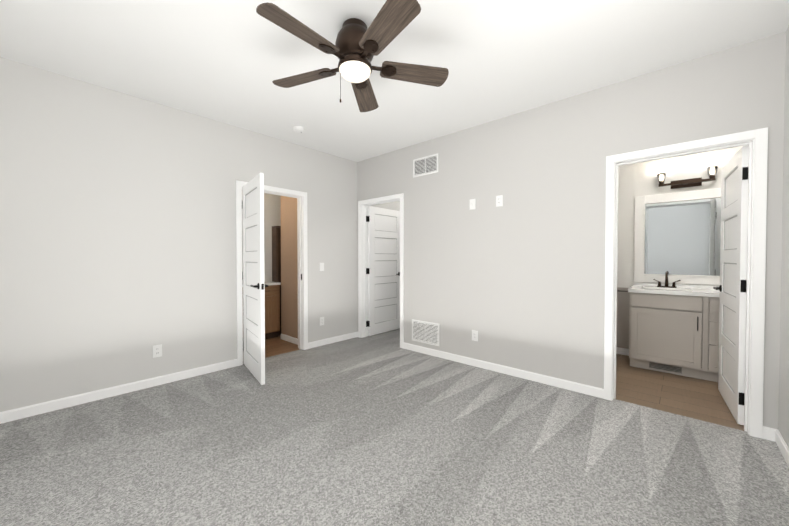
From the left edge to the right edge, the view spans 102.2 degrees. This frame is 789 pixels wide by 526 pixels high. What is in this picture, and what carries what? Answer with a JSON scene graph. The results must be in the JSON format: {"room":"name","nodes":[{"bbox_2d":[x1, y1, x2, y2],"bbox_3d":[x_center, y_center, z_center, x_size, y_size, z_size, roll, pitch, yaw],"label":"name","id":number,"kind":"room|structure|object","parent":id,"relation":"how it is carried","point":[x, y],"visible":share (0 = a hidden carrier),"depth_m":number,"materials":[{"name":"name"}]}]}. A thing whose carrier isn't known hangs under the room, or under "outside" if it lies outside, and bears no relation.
{"room":"empty bedroom","nodes":[
{"label":"empty bedroom","id":0,"kind":"room"},
{"bbox_2d":[0,57,399,411],"bbox_3d":[-1.506,-0.189,3.980,0.120,2.700,6.190,1,1,42],"label":"wall","id":1,"kind":"structure","parent":0,"point":[117,236],"depth_m":2.88,"materials":[{"name":"paint"}]},
{"bbox_2d":[0,359,237,423],"bbox_3d":[-2.605,1.139,2.685,0.014,0.083,2.466,1,1,42],"label":"baseboard","id":2,"kind":"structure","parent":1,"relation":"attached to","point":[36,409],"depth_m":2.78,"materials":[{"name":"white wood"}]},
{"bbox_2d":[153,344,161,357],"bbox_3d":[-2.274,0.845,3.051,0.008,0.116,0.072,1,1,42],"label":"electrical outlet","id":3,"kind":"object","parent":1,"relation":"attached to","point":[157,350],"visible":1,"depth_m":3.05,"materials":[{"name":"white plastic"}]},
{"bbox_2d":[242,173,267,384],"bbox_3d":[-1.489,0.152,3.339,0.135,2.018,0.779,-1,1,-37],"label":"door leaf","id":4,"kind":"structure","parent":1,"relation":"in","point":[254,285],"depth_m":3.24,"materials":[{"name":"painted wood"},{"name":"black metal"}]},
{"bbox_2d":[236,180,307,365],"bbox_3d":[-1.523,0.114,3.966,0.156,2.094,0.908,1,1,42],"label":"door frame","id":5,"kind":"structure","parent":1,"relation":"attached to","point":[302,253],"depth_m":4.21,"materials":[{"name":"white painted wood"}]},
{"bbox_2d":[320,317,323,325],"bbox_3d":[-1.012,0.814,4.446,0.008,0.116,0.072,1,1,42],"label":"electrical outlet","id":6,"kind":"object","parent":1,"relation":"attached to","point":[321,320],"visible":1,"depth_m":4.44,"materials":[{"name":"white plastic"}]},
{"bbox_2d":[320,263,323,270],"bbox_3d":[-1.012,0.054,4.433,0.011,0.116,0.072,1,1,42],"label":"light switch","id":7,"kind":"object","parent":1,"relation":"attached to","point":[321,266],"visible":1,"depth_m":4.43,"materials":[{"name":"white plastic"}]},
{"bbox_2d":[242,193,280,282],"bbox_3d":[-2.354,-0.201,4.713,0.120,2.700,3.940,1,1,42],"label":"wall","id":8,"kind":"structure","parent":0,"point":[272,209],"depth_m":5.03,"materials":[{"name":"paint"}]},
{"bbox_2d":[265,335,299,357],"bbox_3d":[-1.911,1.161,4.333,1.075,0.012,3.700,1,1,42],"label":"floor","id":9,"kind":"structure","parent":0,"point":[276,346],"depth_m":4.35,"materials":[{"name":"brown wood"}]},
{"bbox_2d":[242,282,280,338],"bbox_3d":[-2.139,0.726,4.638,0.314,0.850,0.875,1,1,42],"label":"base cabinet","id":10,"kind":"object","parent":9,"relation":"on","point":[272,309],"visible":0.31,"depth_m":4.79,"materials":[{"name":"brown wood"}]},
{"bbox_2d":[272,226,280,335],"bbox_3d":[-1.689,0.279,5.224,0.187,1.725,0.580,1,1,42],"label":"pantry","id":11,"kind":"object","parent":9,"relation":"on","point":[276,253],"depth_m":5.00,"materials":[{"name":"brown wood"}]},
{"bbox_2d":[281,196,297,338],"bbox_3d":[-1.436,-0.199,4.624,0.640,2.700,0.120,1,1,42],"label":"wall","id":12,"kind":"structure","parent":0,"point":[289,298],"depth_m":4.63,"materials":[{"name":"beige paint"}]},
{"bbox_2d":[280,333,297,344],"bbox_3d":[-1.486,1.110,4.589,0.640,0.083,0.030,1,1,42],"label":"baseboard","id":13,"kind":"structure","parent":12,"relation":"attached to","point":[288,338],"depth_m":4.58,"materials":[{"name":"white wood"}]},
{"bbox_2d":[0,328,788,525],"bbox_3d":[0.084,1.189,2.562,4.260,0.012,5.950,1,1,42],"label":"floor carpet","id":14,"kind":"object","parent":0,"point":[383,429],"visible":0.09,"depth_m":1.97,"materials":[{"name":"grey carpet"}]},
{"bbox_2d":[0,0,788,161],"bbox_3d":[-0.042,-1.569,2.634,6.310,0.100,6.190,1,1,42],"label":"ceiling","id":15,"kind":"structure","parent":0,"point":[227,61],"depth_m":2.29,"materials":[{"name":"paint"}]},
{"bbox_2d":[293,126,303,132],"bbox_3d":[-1.089,-1.514,3.616,0.128,0.040,0.128,1,1,42],"label":"smoke detector","id":16,"kind":"object","parent":15,"relation":"attached to","point":[298,129],"visible":1,"depth_m":3.58,"materials":[{"name":"white plastic"}]},
{"bbox_2d":[256,0,448,111],"bbox_3d":[-0.277,-1.264,1.998,1.213,0.490,1.174,1,1,42],"label":"ceiling fan","id":17,"kind":"object","parent":15,"relation":"hanging from","point":[357,47],"visible":1,"depth_m":1.93,"materials":[{"name":"brown wood"}]},
{"bbox_2d":[357,32,785,428],"bbox_3d":[1.347,-0.178,3.267,5.070,2.700,0.120,1,1,42],"label":"wall","id":18,"kind":"structure","parent":0,"point":[516,280],"depth_m":3.05,"materials":[{"name":"paint"}]},
{"bbox_2d":[358,193,403,347],"bbox_3d":[-0.170,0.103,4.643,0.908,2.094,0.156,1,1,42],"label":"door frame","id":19,"kind":"structure","parent":18,"relation":"attached to","point":[363,205],"depth_m":4.86,"materials":[{"name":"white wood"}]},
{"bbox_2d":[368,206,399,335],"bbox_3d":[-0.144,0.122,5.231,0.135,2.018,0.779,1,1,41],"label":"door leaf","id":20,"kind":"structure","parent":18,"relation":"in","point":[383,270],"depth_m":5.17,"materials":[{"name":"painted wood"},{"name":"black metal"}]},
{"bbox_2d":[412,319,438,345],"bbox_3d":[0.391,0.884,4.060,0.430,0.280,0.010,1,1,42],"label":"air vent","id":21,"kind":"object","parent":18,"relation":"in","point":[426,332],"visible":1,"depth_m":4.05,"materials":[{"name":"grey metal"}]},
{"bbox_2d":[413,153,437,177],"bbox_3d":[0.391,-1.230,4.027,0.390,0.230,0.010,1,1,42],"label":"air vent","id":22,"kind":"object","parent":18,"relation":"in","point":[426,165],"visible":1,"depth_m":4.02,"materials":[{"name":"grey metal"}]},
{"bbox_2d":[470,199,475,209],"bbox_3d":[0.879,-0.663,3.592,0.072,0.116,0.014,1,1,42],"label":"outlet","id":23,"kind":"object","parent":18,"relation":"attached to","point":[472,203],"visible":1,"depth_m":3.59,"materials":[{"name":"white plastic"}]},
{"bbox_2d":[472,330,477,340],"bbox_3d":[0.907,0.822,3.593,0.072,0.116,0.008,1,1,42],"label":"electrical outlet","id":24,"kind":"object","parent":18,"relation":"attached to","point":[474,335],"visible":1,"depth_m":3.59,"materials":[{"name":"white plastic"}]},
{"bbox_2d":[496,195,502,206],"bbox_3d":[1.115,-0.660,3.382,0.072,0.116,0.008,1,1,42],"label":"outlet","id":25,"kind":"object","parent":18,"relation":"attached to","point":[499,200],"visible":1,"depth_m":3.38,"materials":[{"name":"white plastic"}]},
{"bbox_2d":[403,342,603,398],"bbox_3d":[0.972,1.126,3.536,2.292,0.083,0.014,1,1,42],"label":"baseboard","id":26,"kind":"structure","parent":18,"relation":"attached to","point":[557,382],"depth_m":3.29,"materials":[{"name":"white wood"}]},
{"bbox_2d":[604,127,767,438],"bbox_3d":[2.204,0.137,2.497,0.908,2.094,0.156,1,1,42],"label":"door frame","id":27,"kind":"structure","parent":18,"relation":"attached to","point":[756,140],"depth_m":2.22,"materials":[{"name":"white wood"}]},
{"bbox_2d":[713,145,748,424],"bbox_3d":[2.759,0.163,2.602,0.135,2.018,0.779,1,1,38],"label":"door leaf","id":28,"kind":"structure","parent":18,"relation":"in","point":[733,275],"depth_m":2.49,"materials":[{"name":"white painted wood"},{"name":"black metal"}]},
{"bbox_2d":[616,354,743,430],"bbox_3d":[2.869,1.182,2.973,2.150,0.012,1.605,1,1,42],"label":"floor","id":29,"kind":"structure","parent":0,"point":[696,398],"depth_m":2.87,"materials":[{"name":"brown wood"}]},
{"bbox_2d":[617,282,719,381],"bbox_3d":[3.012,0.708,3.517,1.222,0.920,0.592,1,1,42],"label":"bathroom vanity","id":30,"kind":"object","parent":29,"relation":"on","point":[670,330],"visible":0.6,"depth_m":3.31,"materials":[{"name":"grey wood"}]},
{"bbox_2d":[653,272,680,287],"bbox_3d":[3.100,0.190,3.625,0.238,0.180,0.145,1,1,42],"label":"faucet","id":31,"kind":"object","parent":30,"relation":"on","point":[666,281],"visible":1,"depth_m":3.63,"materials":[{"name":"brown metal"}]},
{"bbox_2d":[617,145,747,287],"bbox_3d":[2.454,-0.197,4.490,5.070,2.700,0.120,1,1,42],"label":"wall","id":32,"kind":"structure","parent":0,"point":[637,179],"depth_m":3.85,"materials":[{"name":"paint"}]},
{"bbox_2d":[616,347,628,355],"bbox_3d":[2.797,1.117,4.110,0.477,0.083,0.014,1,1,42],"label":"baseboard","id":33,"kind":"structure","parent":32,"relation":"attached to","point":[622,351],"depth_m":4.01,"materials":[{"name":"white wood"}]},
{"bbox_2d":[634,188,720,284],"bbox_3d":[3.302,-0.286,3.615,0.920,1.045,0.036,1,1,42],"label":"bathroom mirror","id":34,"kind":"object","parent":32,"relation":"attached to","point":[677,236],"visible":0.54,"depth_m":3.65,"materials":[{"name":"clear glass"}]},
{"bbox_2d":[657,166,717,188],"bbox_3d":[3.277,-0.948,3.577,0.505,0.180,0.111,1,1,42],"label":"sconce","id":35,"kind":"object","parent":32,"relation":"attached to","point":[694,182],"visible":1,"depth_m":3.58,"materials":[{"name":"brown metal"}]},
{"bbox_2d":[778,26,788,447],"bbox_3d":[1.115,-0.134,0.416,0.120,2.700,4.420,1,1,42],"label":"wall","id":36,"kind":"structure","parent":0,"point":[783,427],"depth_m":2.02,"materials":[{"name":"paint"}]},
{"bbox_2d":[768,427,788,466],"bbox_3d":[1.100,1.172,0.531,0.030,0.083,4.300,1,1,42],"label":"baseboard","id":37,"kind":"structure","parent":36,"relation":"attached to","point":[772,434],"depth_m":2.03,"materials":[{"name":"white wood"}]}
]}

